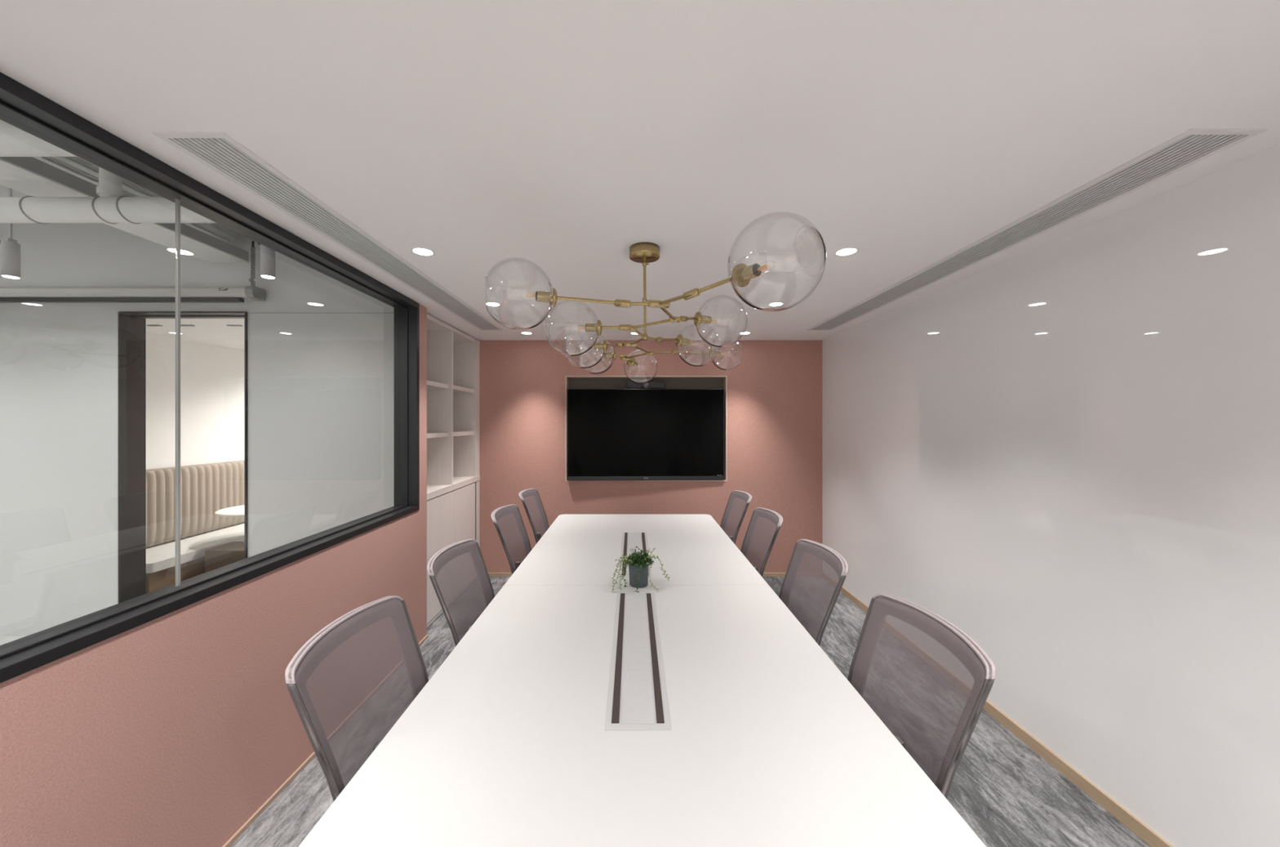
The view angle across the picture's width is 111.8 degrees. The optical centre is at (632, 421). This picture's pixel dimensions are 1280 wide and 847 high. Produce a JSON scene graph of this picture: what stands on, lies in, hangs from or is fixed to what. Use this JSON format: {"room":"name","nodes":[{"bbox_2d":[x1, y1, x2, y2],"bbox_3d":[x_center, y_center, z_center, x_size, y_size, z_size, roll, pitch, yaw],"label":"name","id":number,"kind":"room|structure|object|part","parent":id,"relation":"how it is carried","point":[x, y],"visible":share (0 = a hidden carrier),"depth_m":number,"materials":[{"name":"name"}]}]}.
{"room":"conference room","nodes":[
{"label":"conference room","id":0,"kind":"room"},
{"bbox_2d":[0,156,161,196],"bbox_3d":[-4.330,-1.512,0.925,5.540,0.070,4.690,0,0,0],"label":"ceiling","id":1,"kind":"structure","parent":0,"point":[4,191],"depth_m":2.63,"materials":[{"name":"paint"}]},
{"bbox_2d":[0,187,20,279],"bbox_3d":[-3.668,-1.163,2.550,0.084,0.629,0.068,0,0,0],"label":"pendant light","id":2,"kind":"object","parent":1,"relation":"hanging from","point":[10,247],"visible":0.94,"depth_m":2.53,"materials":[{"name":"grey metal"}]},
{"bbox_3d":[-3.660,-1.265,2.550,0.024,0.424,0.040,0,0,0],"label":"mounting stem","id":3,"kind":"part","parent":2,"relation":"part of","materials":[{"name":"grey metal"}]},
{"bbox_2d":[0,166,216,223],"bbox_3d":[-4.330,-1.220,2.100,5.340,0.515,0.124,0,0,0],"label":"air duct","id":4,"kind":"object","parent":1,"relation":"attached to","point":[111,206],"visible":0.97,"depth_m":2.06,"materials":[{"name":"white metal"}]},
{"bbox_2d":[257,242,275,279],"bbox_3d":[-2.154,-1.163,2.550,0.084,0.629,0.068,0,0,0],"label":"track spotlight","id":5,"kind":"object","parent":1,"relation":"hanging from","point":[267,254],"visible":0.6,"depth_m":2.52,"materials":[{"name":"grey metal"}]},
{"bbox_2d":[146,332,244,469],"bbox_3d":[-4.400,0.348,4.661,0.100,2.450,2.678,0,0,0],"label":"wall","id":6,"kind":"structure","parent":0,"point":[212,375],"depth_m":4.29,"materials":[{"name":"paint"}]},
{"bbox_2d":[146,318,244,350],"bbox_3d":[-3.225,-0.837,4.661,2.450,0.080,2.678,0,0,0],"label":"ceiling","id":7,"kind":"structure","parent":0,"point":[215,331],"depth_m":3.79,"materials":[{"name":"paint"}]},
{"bbox_2d":[146,324,162,326],"bbox_3d":[-3.954,-0.793,3.585,0.100,0.008,0.028,0,0,0],"label":"ceiling slot","id":8,"kind":"object","parent":7,"relation":"attached to","point":[147,325],"visible":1,"depth_m":3.59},
{"bbox_2d":[180,324,195,326],"bbox_3d":[-3.701,-0.793,3.585,0.130,0.008,0.028,0,0,0],"label":"ceiling slot","id":9,"kind":"object","parent":7,"relation":"attached to","point":[180,325],"visible":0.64,"depth_m":3.59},
{"bbox_2d":[226,324,242,326],"bbox_3d":[-3.293,-0.793,3.585,0.110,0.008,0.028,0,0,0],"label":"ceiling slot","id":10,"kind":"object","parent":7,"relation":"attached to","point":[226,325],"visible":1,"depth_m":3.58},
{"bbox_2d":[0,222,394,635],"bbox_3d":[-4.300,0.048,3.246,5.400,3.050,0.152,0,0,0],"label":"wall","id":11,"kind":"structure","parent":0,"point":[321,348],"depth_m":3.17,"materials":[{"name":"paint"}]},
{"bbox_2d":[0,158,248,262],"bbox_3d":[-2.954,-1.165,0.935,0.291,0.008,4.470,0,0,0],"label":"trim","id":12,"kind":"structure","parent":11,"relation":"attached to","point":[14,176],"depth_m":2.55,"materials":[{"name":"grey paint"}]},
{"bbox_2d":[0,156,248,261],"bbox_3d":[-2.954,-1.203,0.935,0.291,0.068,4.470,0,0,0],"label":"trim","id":13,"kind":"structure","parent":11,"relation":"attached to","point":[33,164],"depth_m":2.21,"materials":[{"name":"grey paint"}]},
{"bbox_2d":[0,240,265,302],"bbox_3d":[-4.490,-1.068,3.107,3.620,0.440,0.109,0,0,0],"label":"projector screen","id":14,"kind":"object","parent":11,"relation":"attached to","point":[7,293],"visible":1,"depth_m":3.06,"materials":[{"name":"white metal"}]},
{"bbox_3d":[-2.718,-1.124,3.095,0.044,0.329,0.016,0,0,0],"label":"hanging chain","id":15,"kind":"part","parent":14,"relation":"part of","materials":[{"name":"black metal"}]},
{"bbox_2d":[40,156,234,242],"bbox_3d":[-2.930,-1.322,0.935,0.027,0.028,4.470,0,0,0],"label":"conduit pipe","id":16,"kind":"object","parent":11,"relation":"attached to","point":[52,159],"visible":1,"depth_m":2.34,"materials":[{"name":"grey metal"}]},
{"bbox_2d":[63,156,236,236],"bbox_3d":[-2.910,-1.367,0.935,0.029,0.030,4.470,0,0,0],"label":"conduit pipe","id":17,"kind":"object","parent":11,"relation":"attached to","point":[75,159],"visible":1,"depth_m":2.51,"materials":[{"name":"grey metal"}]},
{"bbox_2d":[118,311,247,603],"bbox_3d":[-3.284,0.386,3.244,0.934,2.375,0.172,0,0,0],"label":"door frame","id":18,"kind":"structure","parent":11,"relation":"in","point":[131,324],"depth_m":3.23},
{"bbox_2d":[0,303,426,846],"bbox_3d":[-1.575,0.373,0.929,0.150,2.400,4.458,0,0,0],"label":"wall","id":19,"kind":"structure","parent":0,"point":[175,728],"depth_m":1.47,"materials":[{"name":"pink textured paint"}]},
{"bbox_2d":[0,71,419,683],"bbox_3d":[-1.575,-0.103,0.878,0.161,1.445,4.317,0,0,0],"label":"window","id":20,"kind":"structure","parent":19,"relation":"in","point":[21,107],"depth_m":1.54,"materials":[{"name":"black metal"}]},
{"bbox_2d":[222,634,428,846],"bbox_3d":[-1.495,1.563,0.929,0.010,0.020,4.458,0,0,0],"label":"baseboard","id":21,"kind":"structure","parent":19,"relation":"attached to","point":[293,775],"depth_m":1.78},
{"bbox_2d":[0,576,1151,846],"bbox_3d":[-2.450,1.620,2.400,9.100,0.106,7.600,0,0,0],"label":"floor","id":22,"kind":"structure","parent":0,"point":[1008,794],"depth_m":1.83,"materials":[{"name":"carpet"}]},
{"bbox_2d":[146,459,244,593],"bbox_3d":[-4.072,1.002,4.390,0.545,1.142,1.940,0,0,0],"label":"banquette","id":23,"kind":"object","parent":22,"relation":"on","point":[206,489],"visible":0.41,"depth_m":4.07,"materials":[{"name":"beige fabric"}]},
{"bbox_3d":[-4.295,0.774,4.396,0.100,0.687,1.911,0,0,0],"label":"channelled backrest","id":24,"kind":"part","parent":23,"relation":"part of","materials":[{"name":"beige fabric"}]},
{"bbox_2d":[204,541,244,572],"bbox_3d":[-3.530,1.347,3.905,0.410,0.452,0.290,0,0,0],"label":"stool","id":25,"kind":"object","parent":22,"relation":"on","point":[221,555],"visible":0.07,"depth_m":3.76,"materials":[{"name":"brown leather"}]},
{"bbox_2d":[214,504,244,516],"bbox_3d":[-3.606,1.203,4.184,0.620,0.740,0.620,0,0,0],"label":"round table","id":26,"kind":"object","parent":22,"relation":"on","point":[234,511],"visible":0.17,"depth_m":3.97,"materials":[{"name":"white"}]},
{"bbox_2d":[284,595,428,800],"bbox_3d":[-0.568,1.088,1.294,0.675,0.970,0.573,0,0,0],"label":"office chair","id":27,"kind":"object","parent":22,"relation":"on","point":[352,681],"visible":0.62,"depth_m":1.28,"materials":[{"name":"grey fabric"}]},
{"bbox_3d":[-0.758,0.853,1.063,0.165,0.440,0.018,0,0,-12],"label":"rail","id":28,"kind":"part","parent":27,"relation":"part of","materials":[{"name":"grey plastic"}]},
{"bbox_3d":[-0.861,0.619,1.295,0.089,0.033,0.497,0,0,0],"label":"rail","id":29,"kind":"part","parent":27,"relation":"part of","materials":[{"name":"grey plastic"}]},
{"bbox_3d":[-0.758,0.853,1.527,0.165,0.440,0.018,0,0,12],"label":"rail","id":30,"kind":"part","parent":27,"relation":"part of","materials":[{"name":"grey plastic"}]},
{"bbox_2d":[426,313,479,627],"bbox_3d":[-1.746,0.373,3.800,0.389,2.400,1.215,0,0,0],"label":"bookcase","id":31,"kind":"object","parent":22,"relation":"on","point":[453,355],"visible":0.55,"depth_m":3.73,"materials":[{"name":"beige laminate"}]},
{"bbox_3d":[-1.760,0.112,3.474,0.340,0.036,0.523,0,0,0],"label":"shelf","id":32,"kind":"part","parent":31,"relation":"part of","materials":[{"name":"beige laminate"}]},
{"bbox_3d":[-1.760,-0.301,3.474,0.340,0.036,0.523,0,0,0],"label":"shelf","id":33,"kind":"part","parent":31,"relation":"part of","materials":[{"name":"beige laminate"}]},
{"bbox_3d":[-1.565,1.066,3.487,0.020,0.930,0.585,0,0,0],"label":"cabinet door","id":34,"kind":"part","parent":31,"relation":"part of","materials":[{"name":"beige laminate"}]},
{"bbox_3d":[-1.748,-0.798,3.800,0.385,0.033,1.215,0,0,0],"label":"panel","id":35,"kind":"part","parent":31,"relation":"part of","materials":[{"name":"beige laminate"}]},
{"bbox_3d":[-1.748,0.112,4.021,0.363,0.036,0.528,0,0,0],"label":"shelf","id":36,"kind":"part","parent":31,"relation":"part of","materials":[{"name":"beige laminate"}]},
{"bbox_3d":[-1.748,-0.301,4.021,0.363,0.036,0.528,0,0,0],"label":"shelf","id":37,"kind":"part","parent":31,"relation":"part of","materials":[{"name":"beige laminate"}]},
{"bbox_3d":[-1.742,0.359,3.748,0.375,2.348,1.113,0,0,0],"label":"panel","id":38,"kind":"part","parent":31,"relation":"part of","materials":[{"name":"beige laminate"}]},
{"bbox_3d":[-1.565,1.066,4.092,0.020,0.930,0.623,0,0,0],"label":"cabinet door","id":39,"kind":"part","parent":31,"relation":"part of","materials":[{"name":"beige laminate"}]},
{"bbox_2d":[426,538,494,645],"bbox_3d":[-0.568,1.088,2.029,0.675,0.970,0.573,0,0,0],"label":"office chair","id":40,"kind":"object","parent":22,"relation":"on","point":[458,573],"visible":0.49,"depth_m":2.07,"materials":[{"name":"grey fabric"}]},
{"bbox_3d":[-0.758,0.853,1.798,0.165,0.440,0.018,0,0,-12],"label":"rail","id":41,"kind":"part","parent":40,"relation":"part of","materials":[{"name":"grey plastic"}]},
{"bbox_3d":[-0.861,0.619,2.030,0.089,0.033,0.497,0,0,0],"label":"rail","id":42,"kind":"part","parent":40,"relation":"part of","materials":[{"name":"grey plastic"}]},
{"bbox_3d":[-0.758,0.853,2.262,0.165,0.440,0.018,0,0,12],"label":"rail","id":43,"kind":"part","parent":40,"relation":"part of","materials":[{"name":"grey plastic"}]},
{"bbox_2d":[491,504,531,574],"bbox_3d":[-0.604,1.088,2.969,0.675,0.970,0.573,0,0,0],"label":"office chair","id":44,"kind":"object","parent":22,"relation":"on","point":[508,521],"visible":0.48,"depth_m":3.04,"materials":[{"name":"grey fabric"}]},
{"bbox_3d":[-0.897,0.619,2.970,0.089,0.033,0.497,0,0,0],"label":"rail","id":45,"kind":"part","parent":44,"relation":"part of","materials":[{"name":"grey plastic"}]},
{"bbox_3d":[-0.794,0.853,2.738,0.165,0.440,0.018,0,0,-12],"label":"rail","id":46,"kind":"part","parent":44,"relation":"part of","materials":[{"name":"grey plastic"}]},
{"bbox_3d":[-0.794,0.853,3.202,0.165,0.440,0.018,0,0,12],"label":"rail","id":47,"kind":"part","parent":44,"relation":"part of","materials":[{"name":"grey plastic"}]},
{"bbox_2d":[518,488,549,543],"bbox_3d":[-0.626,1.088,3.739,0.675,0.970,0.573,0,0,0],"label":"office chair","id":48,"kind":"object","parent":22,"relation":"on","point":[531,499],"visible":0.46,"depth_m":3.84,"materials":[{"name":"grey fabric"}]},
{"bbox_3d":[-0.919,0.619,3.740,0.089,0.033,0.497,0,0,0],"label":"rail","id":49,"kind":"part","parent":48,"relation":"part of","materials":[{"name":"grey plastic"}]},
{"bbox_3d":[-0.817,0.853,3.508,0.165,0.440,0.018,0,0,-12],"label":"rail","id":50,"kind":"part","parent":48,"relation":"part of","materials":[{"name":"grey plastic"}]},
{"bbox_3d":[-0.817,0.853,3.972,0.165,0.440,0.018,0,0,12],"label":"rail","id":51,"kind":"part","parent":48,"relation":"part of","materials":[{"name":"grey plastic"}]},
{"bbox_2d":[298,514,986,846],"bbox_3d":[0.019,1.203,2.197,1.348,0.740,3.395,0,0,0],"label":"conference table","id":52,"kind":"object","parent":22,"relation":"on","point":[768,743],"visible":0.88,"depth_m":1.14,"materials":[{"name":"white laminate"}]},
{"bbox_2d":[618,532,652,577],"bbox_3d":[0.015,0.831,2.785,0.180,0.004,0.930,0,0,0],"label":"cable tray","id":53,"kind":"object","parent":52,"relation":"on","point":[629,540],"visible":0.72,"depth_m":2.91,"materials":[{"name":"grey metal"}]},
{"bbox_3d":[0.015,0.831,2.785,0.094,0.001,0.886,0,0,0],"label":"lid","id":54,"kind":"part","parent":53,"relation":"part of","materials":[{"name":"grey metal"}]},
{"bbox_2d":[604,592,671,729],"bbox_3d":[0.015,0.831,1.637,0.180,0.004,0.937,0,0,0],"label":"cable box","id":55,"kind":"object","parent":52,"relation":"on","point":[637,699],"visible":1,"depth_m":1.44,"materials":[{"name":"grey metal"}]},
{"bbox_3d":[0.015,0.831,1.637,0.094,0.001,0.893,0,0,0],"label":"lid","id":56,"kind":"part","parent":55,"relation":"part of","materials":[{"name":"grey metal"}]},
{"bbox_2d":[611,546,670,591],"bbox_3d":[0.039,0.732,2.198,0.295,0.202,0.187,0,0,0],"label":"potted plant","id":57,"kind":"object","parent":52,"relation":"on","point":[638,564],"visible":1,"depth_m":2.17,"materials":[{"name":"green plant"}]},
{"bbox_3d":[0.031,0.772,2.213,0.107,0.122,0.107,0,0,0],"label":"pot","id":58,"kind":"part","parent":57,"relation":"part of","materials":[{"name":"grey ceramic"}]},
{"bbox_2d":[720,489,751,543],"bbox_3d":[0.636,1.088,3.622,0.675,0.970,0.573,0,0,-1],"label":"office chair","id":59,"kind":"object","parent":22,"relation":"on","point":[738,503],"visible":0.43,"depth_m":3.71,"materials":[{"name":"grey fabric"}]},
{"bbox_3d":[0.831,0.853,3.392,0.165,0.440,0.018,0,0,11],"label":"rail","id":60,"kind":"part","parent":59,"relation":"part of","materials":[{"name":"grey plastic"}]},
{"bbox_3d":[0.929,0.619,3.626,0.089,0.033,0.497,0,0,-1],"label":"rail","id":61,"kind":"part","parent":59,"relation":"part of","materials":[{"name":"grey plastic"}]},
{"bbox_2d":[740,506,782,577],"bbox_3d":[0.622,1.088,2.861,0.675,0.970,0.573,0,0,0],"label":"office chair","id":62,"kind":"object","parent":22,"relation":"on","point":[764,526],"visible":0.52,"depth_m":2.93,"materials":[{"name":"grey fabric"}]},
{"bbox_3d":[0.812,0.853,3.092,0.165,0.440,0.018,0,0,-12],"label":"rail","id":63,"kind":"part","parent":62,"relation":"part of","materials":[{"name":"grey plastic"}]},
{"bbox_3d":[0.914,0.619,2.860,0.089,0.033,0.497,0,0,0],"label":"rail","id":64,"kind":"part","parent":62,"relation":"part of","materials":[{"name":"grey plastic"}]},
{"bbox_3d":[0.812,0.853,2.628,0.165,0.440,0.018,0,0,12],"label":"rail","id":65,"kind":"part","parent":62,"relation":"part of","materials":[{"name":"grey plastic"}]},
{"bbox_2d":[778,538,848,645],"bbox_3d":[0.610,1.088,2.031,0.675,0.970,0.573,0,0,1],"label":"office chair","id":66,"kind":"object","parent":22,"relation":"on","point":[815,575],"visible":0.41,"depth_m":2.06,"materials":[{"name":"grey fabric"}]},
{"bbox_3d":[0.802,0.853,2.260,0.165,0.440,0.018,0,0,-12],"label":"rail","id":67,"kind":"part","parent":66,"relation":"part of","materials":[{"name":"grey plastic"}]},
{"bbox_3d":[0.902,0.619,2.027,0.089,0.033,0.497,0,0,0],"label":"rail","id":68,"kind":"part","parent":66,"relation":"part of","materials":[{"name":"grey plastic"}]},
{"bbox_3d":[0.798,0.853,1.796,0.165,0.440,0.018,0,0,13],"label":"rail","id":69,"kind":"part","parent":66,"relation":"part of","materials":[{"name":"grey plastic"}]},
{"bbox_2d":[847,593,995,798],"bbox_3d":[0.618,1.088,1.312,0.675,0.970,0.573,0,0,-1],"label":"office chair","id":70,"kind":"object","parent":22,"relation":"on","point":[926,678],"visible":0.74,"depth_m":1.29,"materials":[{"name":"grey fabric"}]},
{"bbox_3d":[0.805,0.853,1.545,0.165,0.440,0.018,0,0,-13],"label":"rail","id":71,"kind":"part","parent":70,"relation":"part of","materials":[{"name":"grey plastic"}]},
{"bbox_3d":[0.910,0.619,1.313,0.089,0.033,0.497,0,0,-1],"label":"rail","id":72,"kind":"part","parent":70,"relation":"part of","materials":[{"name":"grey plastic"}]},
{"bbox_3d":[0.810,0.853,1.080,0.165,0.440,0.018,0,0,11],"label":"rail","id":73,"kind":"part","parent":70,"relation":"part of","materials":[{"name":"grey plastic"}]},
{"bbox_2d":[0,0,1279,339],"bbox_3d":[0.215,-0.857,1.603,3.730,0.060,6.007,0,0,0],"label":"ceiling","id":74,"kind":"structure","parent":0,"point":[561,136],"depth_m":1.18,"materials":[{"name":"paint"}]},
{"bbox_2d":[151,132,503,330],"bbox_3d":[-1.271,-0.854,2.580,0.206,0.062,2.684,0,0,0],"label":"ceiling vent","id":75,"kind":"object","parent":74,"relation":"in","point":[218,151],"visible":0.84,"depth_m":1.67,"materials":[{"name":"grey metal"}]},
{"bbox_2d":[410,246,435,256],"bbox_3d":[-1.020,-0.826,2.108,0.108,0.003,0.108,0,0,0],"label":"recessed light","id":76,"kind":"object","parent":74,"relation":"in","point":[416,250],"visible":1,"depth_m":2.10,"materials":[{"name":"white"}]},
{"bbox_2d":[484,302,500,306],"bbox_3d":[-0.985,-0.826,3.052,0.108,0.003,0.108,0,0,0],"label":"recessed light","id":77,"kind":"object","parent":74,"relation":"in","point":[490,304],"visible":1,"depth_m":3.05,"materials":[{"name":"white"}]},
{"bbox_2d":[520,331,532,333],"bbox_3d":[-0.990,-0.826,4.050,0.108,0.003,0.108,0,0,0],"label":"recessed light","id":78,"kind":"object","parent":74,"relation":"in","point":[522,332],"visible":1,"depth_m":4.04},
{"bbox_2d":[485,211,826,383],"bbox_3d":[0.097,-0.545,2.104,1.084,0.564,2.035,0,0,8],"label":"chandelier","id":79,"kind":"object","parent":74,"relation":"hanging from","point":[644,252],"visible":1,"depth_m":1.90,"materials":[{"name":"clear glass"}]},
{"bbox_3d":[-0.404,-0.449,1.535,0.246,0.246,0.246,0,0,0],"label":"glass globe","id":80,"kind":"part","parent":79,"relation":"part of"},
{"bbox_2d":[535,288,557,306],"bbox_3d":[-0.313,-0.452,1.570,0.075,0.066,0.066,0,0,-21],"label":"socket","id":81,"kind":"object","parent":79,"relation":"attached to","point":[543,296],"depth_m":1.55,"materials":[{"name":"gold metal"}]},
{"bbox_3d":[-0.267,-0.416,1.930,0.236,0.246,0.246,0,0,0],"label":"glass globe","id":82,"kind":"part","parent":79,"relation":"part of"},
{"bbox_3d":[-0.269,-0.420,2.440,0.230,0.240,0.240,0,0,0],"label":"glass globe","id":83,"kind":"part","parent":79,"relation":"part of"},
{"bbox_2d":[585,320,602,334],"bbox_3d":[-0.175,-0.420,1.938,0.076,0.066,0.066,0,0,0],"label":"socket","id":84,"kind":"object","parent":79,"relation":"attached to","point":[597,326],"depth_m":1.92,"materials":[{"name":"gold metal"}]},
{"bbox_3d":[-0.234,-0.423,2.780,0.233,0.236,0.236,0,0,0],"label":"glass globe","id":85,"kind":"part","parent":79,"relation":"part of"},
{"bbox_2d":[594,339,607,351],"bbox_3d":[-0.180,-0.429,2.446,0.076,0.066,0.066,0,0,0],"label":"socket","id":86,"kind":"object","parent":79,"relation":"attached to","point":[597,345],"depth_m":2.43,"materials":[{"name":"gold metal"}]},
{"bbox_3d":[-0.100,-0.431,1.554,0.387,0.055,0.043,0,0,6],"label":"lamp arm","id":87,"kind":"part","parent":79,"relation":"part of","materials":[{"name":"gold metal"}]},
{"bbox_2d":[604,349,616,359],"bbox_3d":[-0.146,-0.432,2.808,0.080,0.066,0.066,0,0,0],"label":"socket","id":88,"kind":"object","parent":79,"relation":"attached to","point":[606,354],"depth_m":2.78,"materials":[{"name":"gold metal"}]},
{"bbox_3d":[-0.090,-0.419,2.382,0.192,0.035,0.045,0,0,44],"label":"lamp arm","id":89,"kind":"part","parent":79,"relation":"part of","materials":[{"name":"gold metal"}]},
{"bbox_3d":[-0.077,-0.427,1.958,0.152,0.028,0.025,0,0,-15],"label":"lamp arm","id":90,"kind":"part","parent":79,"relation":"part of","materials":[{"name":"gold metal"}]},
{"bbox_3d":[-0.082,-0.427,2.826,0.088,0.033,0.030,0,0,-21],"label":"lamp arm","id":91,"kind":"part","parent":79,"relation":"part of","materials":[{"name":"gold metal"}]},
{"bbox_2d":[626,357,638,366],"bbox_3d":[0.002,-0.405,2.948,0.066,0.066,0.079,0,0,37],"label":"socket","id":92,"kind":"object","parent":79,"relation":"attached to","point":[632,362],"depth_m":2.92,"materials":[{"name":"gold metal"}]},
{"bbox_3d":[0.056,-0.381,3.020,0.236,0.236,0.236,0,0,0],"label":"glass globe","id":93,"kind":"part","parent":79,"relation":"part of"},
{"bbox_3d":[0.062,-0.592,2.070,0.032,0.381,0.022,0,0,0],"label":"stem","id":94,"kind":"part","parent":79,"relation":"part of","materials":[{"name":"gold metal"}]},
{"bbox_3d":[0.055,-0.420,2.203,0.233,0.062,1.336,0,0,-6],"label":"branch frame","id":95,"kind":"part","parent":79,"relation":"part of","materials":[{"name":"gold metal"}]},
{"bbox_3d":[0.166,-0.424,2.222,0.045,0.065,0.372,0,0,30],"label":"lamp arm","id":96,"kind":"part","parent":79,"relation":"part of","materials":[{"name":"gold metal"}]},
{"bbox_3d":[0.327,-0.439,2.770,0.538,0.060,0.055,0,0,-39],"label":"lamp arm","id":97,"kind":"part","parent":79,"relation":"part of","materials":[{"name":"gold metal"}]},
{"bbox_2d":[675,333,689,346],"bbox_3d":[0.276,-0.447,2.384,0.081,0.066,0.069,0,0,0],"label":"socket","id":98,"kind":"object","parent":79,"relation":"attached to","point":[679,340],"depth_m":2.37,"materials":[{"name":"gold metal"}]},
{"bbox_3d":[0.241,-0.459,1.945,0.027,0.055,0.211,0,0,33],"label":"lamp arm","id":99,"kind":"part","parent":79,"relation":"part of","materials":[{"name":"gold metal"}]},
{"bbox_3d":[0.196,-0.415,1.401,0.040,0.037,0.363,0,0,-39],"label":"lamp arm","id":100,"kind":"part","parent":79,"relation":"part of","materials":[{"name":"gold metal"}]},
{"bbox_3d":[0.365,-0.428,2.420,0.240,0.240,0.240,0,0,0],"label":"glass globe","id":101,"kind":"part","parent":79,"relation":"part of"},
{"bbox_2d":[693,311,711,325],"bbox_3d":[0.327,-0.480,2.026,0.079,0.066,0.066,0,0,0],"label":"socket","id":102,"kind":"object","parent":79,"relation":"attached to","point":[699,318],"depth_m":2.02,"materials":[{"name":"gold metal"}]},
{"bbox_2d":[708,348,719,358],"bbox_3d":[0.554,-0.461,2.940,0.078,0.066,0.066,0,0,0],"label":"socket","id":103,"kind":"object","parent":79,"relation":"attached to","point":[711,353],"depth_m":2.92,"materials":[{"name":"gold metal"}]},
{"bbox_3d":[0.417,-0.473,2.050,0.236,0.240,0.240,0,0,0],"label":"glass globe","id":104,"kind":"part","parent":79,"relation":"part of"},
{"bbox_3d":[0.632,-0.455,2.922,0.209,0.216,0.216,0,0,0],"label":"glass globe","id":105,"kind":"part","parent":79,"relation":"part of"},
{"bbox_2d":[732,262,761,286],"bbox_3d":[0.331,-0.427,1.245,0.066,0.066,0.075,0,0,-31],"label":"socket","id":106,"kind":"object","parent":79,"relation":"attached to","point":[742,274],"depth_m":1.24,"materials":[{"name":"gold metal"}]},
{"bbox_3d":[0.382,-0.423,1.159,0.250,0.250,0.251,0,0,0],"label":"glass globe","id":107,"kind":"part","parent":79,"relation":"part of"},
{"bbox_2d":[768,302,784,306],"bbox_3d":[1.010,-0.826,3.052,0.108,0.003,0.108,0,0,0],"label":"recessed light","id":108,"kind":"object","parent":74,"relation":"in","point":[773,304],"visible":1,"depth_m":3.05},
{"bbox_2d":[834,246,858,256],"bbox_3d":[1.040,-0.826,2.108,0.108,0.003,0.108,0,0,0],"label":"recessed light","id":109,"kind":"object","parent":74,"relation":"in","point":[851,250],"visible":1,"depth_m":2.10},
{"bbox_2d":[807,128,1268,330],"bbox_3d":[1.686,-0.854,2.572,0.216,0.062,2.699,0,0,0],"label":"ceiling vent","id":110,"kind":"object","parent":74,"relation":"in","point":[1193,145],"visible":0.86,"depth_m":1.64,"materials":[{"name":"grey metal"}]},
{"bbox_2d":[477,339,822,572],"bbox_3d":[0.025,0.373,4.487,4.010,2.400,0.160,0,0,0],"label":"wall","id":111,"kind":"structure","parent":0,"point":[775,391],"depth_m":4.41,"materials":[{"name":"pink paint"}]},
{"bbox_2d":[488,572,786,576],"bbox_3d":[0.189,1.555,4.401,3.458,0.036,0.012,0,0,0],"label":"baseboard","id":112,"kind":"structure","parent":111,"relation":"attached to","point":[491,574],"depth_m":4.39,"materials":[{"name":"brown wood"}]},
{"bbox_2d":[567,388,724,480],"bbox_3d":[0.133,0.133,4.447,1.590,0.926,0.151,0,0,-1],"label":"television","id":113,"kind":"object","parent":111,"relation":"attached to","point":[613,433],"visible":1,"depth_m":4.37,"materials":[{"name":"black metal"}]},
{"bbox_2d":[626,381,665,388],"bbox_3d":[0.132,-0.368,4.411,0.400,0.081,0.082,0,0,0],"label":"camera","id":114,"kind":"object","parent":113,"relation":"on","point":[629,384],"visible":0.87,"depth_m":4.41,"materials":[{"name":"black plastic"}]},
{"bbox_2d":[568,377,722,388],"bbox_3d":[0.139,0.071,4.563,1.643,1.072,0.012,0,0,0],"label":"trim","id":115,"kind":"structure","parent":111,"relation":"attached to","point":[574,383],"depth_m":4.56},
{"bbox_2d":[565,375,727,480],"bbox_3d":[0.139,0.071,4.480,1.643,1.072,0.154,0,0,0],"label":"trim","id":116,"kind":"structure","parent":111,"relation":"attached to","point":[724,377],"depth_m":4.41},
{"bbox_2d":[822,143,1279,846],"bbox_3d":[1.990,0.373,1.583,0.120,2.400,5.967,0,0,0],"label":"wall","id":117,"kind":"structure","parent":0,"point":[1064,451],"depth_m":1.73,"materials":[{"name":"white paint"}]},
{"bbox_2d":[840,586,1173,846],"bbox_3d":[1.924,1.545,1.554,0.012,0.056,5.707,0,0,0],"label":"baseboard","id":118,"kind":"structure","parent":117,"relation":"attached to","point":[1126,817],"depth_m":1.88,"materials":[{"name":"brown wood"}]},
{"bbox_3d":[-7.050,0.048,0.885,0.100,3.050,4.570,0,0,0],"label":"wall","id":119,"kind":"structure","parent":0,"visible":0},
{"bbox_2d":[0,119,77,156],"bbox_3d":[-4.330,-1.046,1.600,5.340,0.130,0.130,0,0,0],"label":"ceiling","id":120,"kind":"structure","parent":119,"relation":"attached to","point":[15,141],"depth_m":1.57,"materials":[{"name":"grey paint"}]}
]}

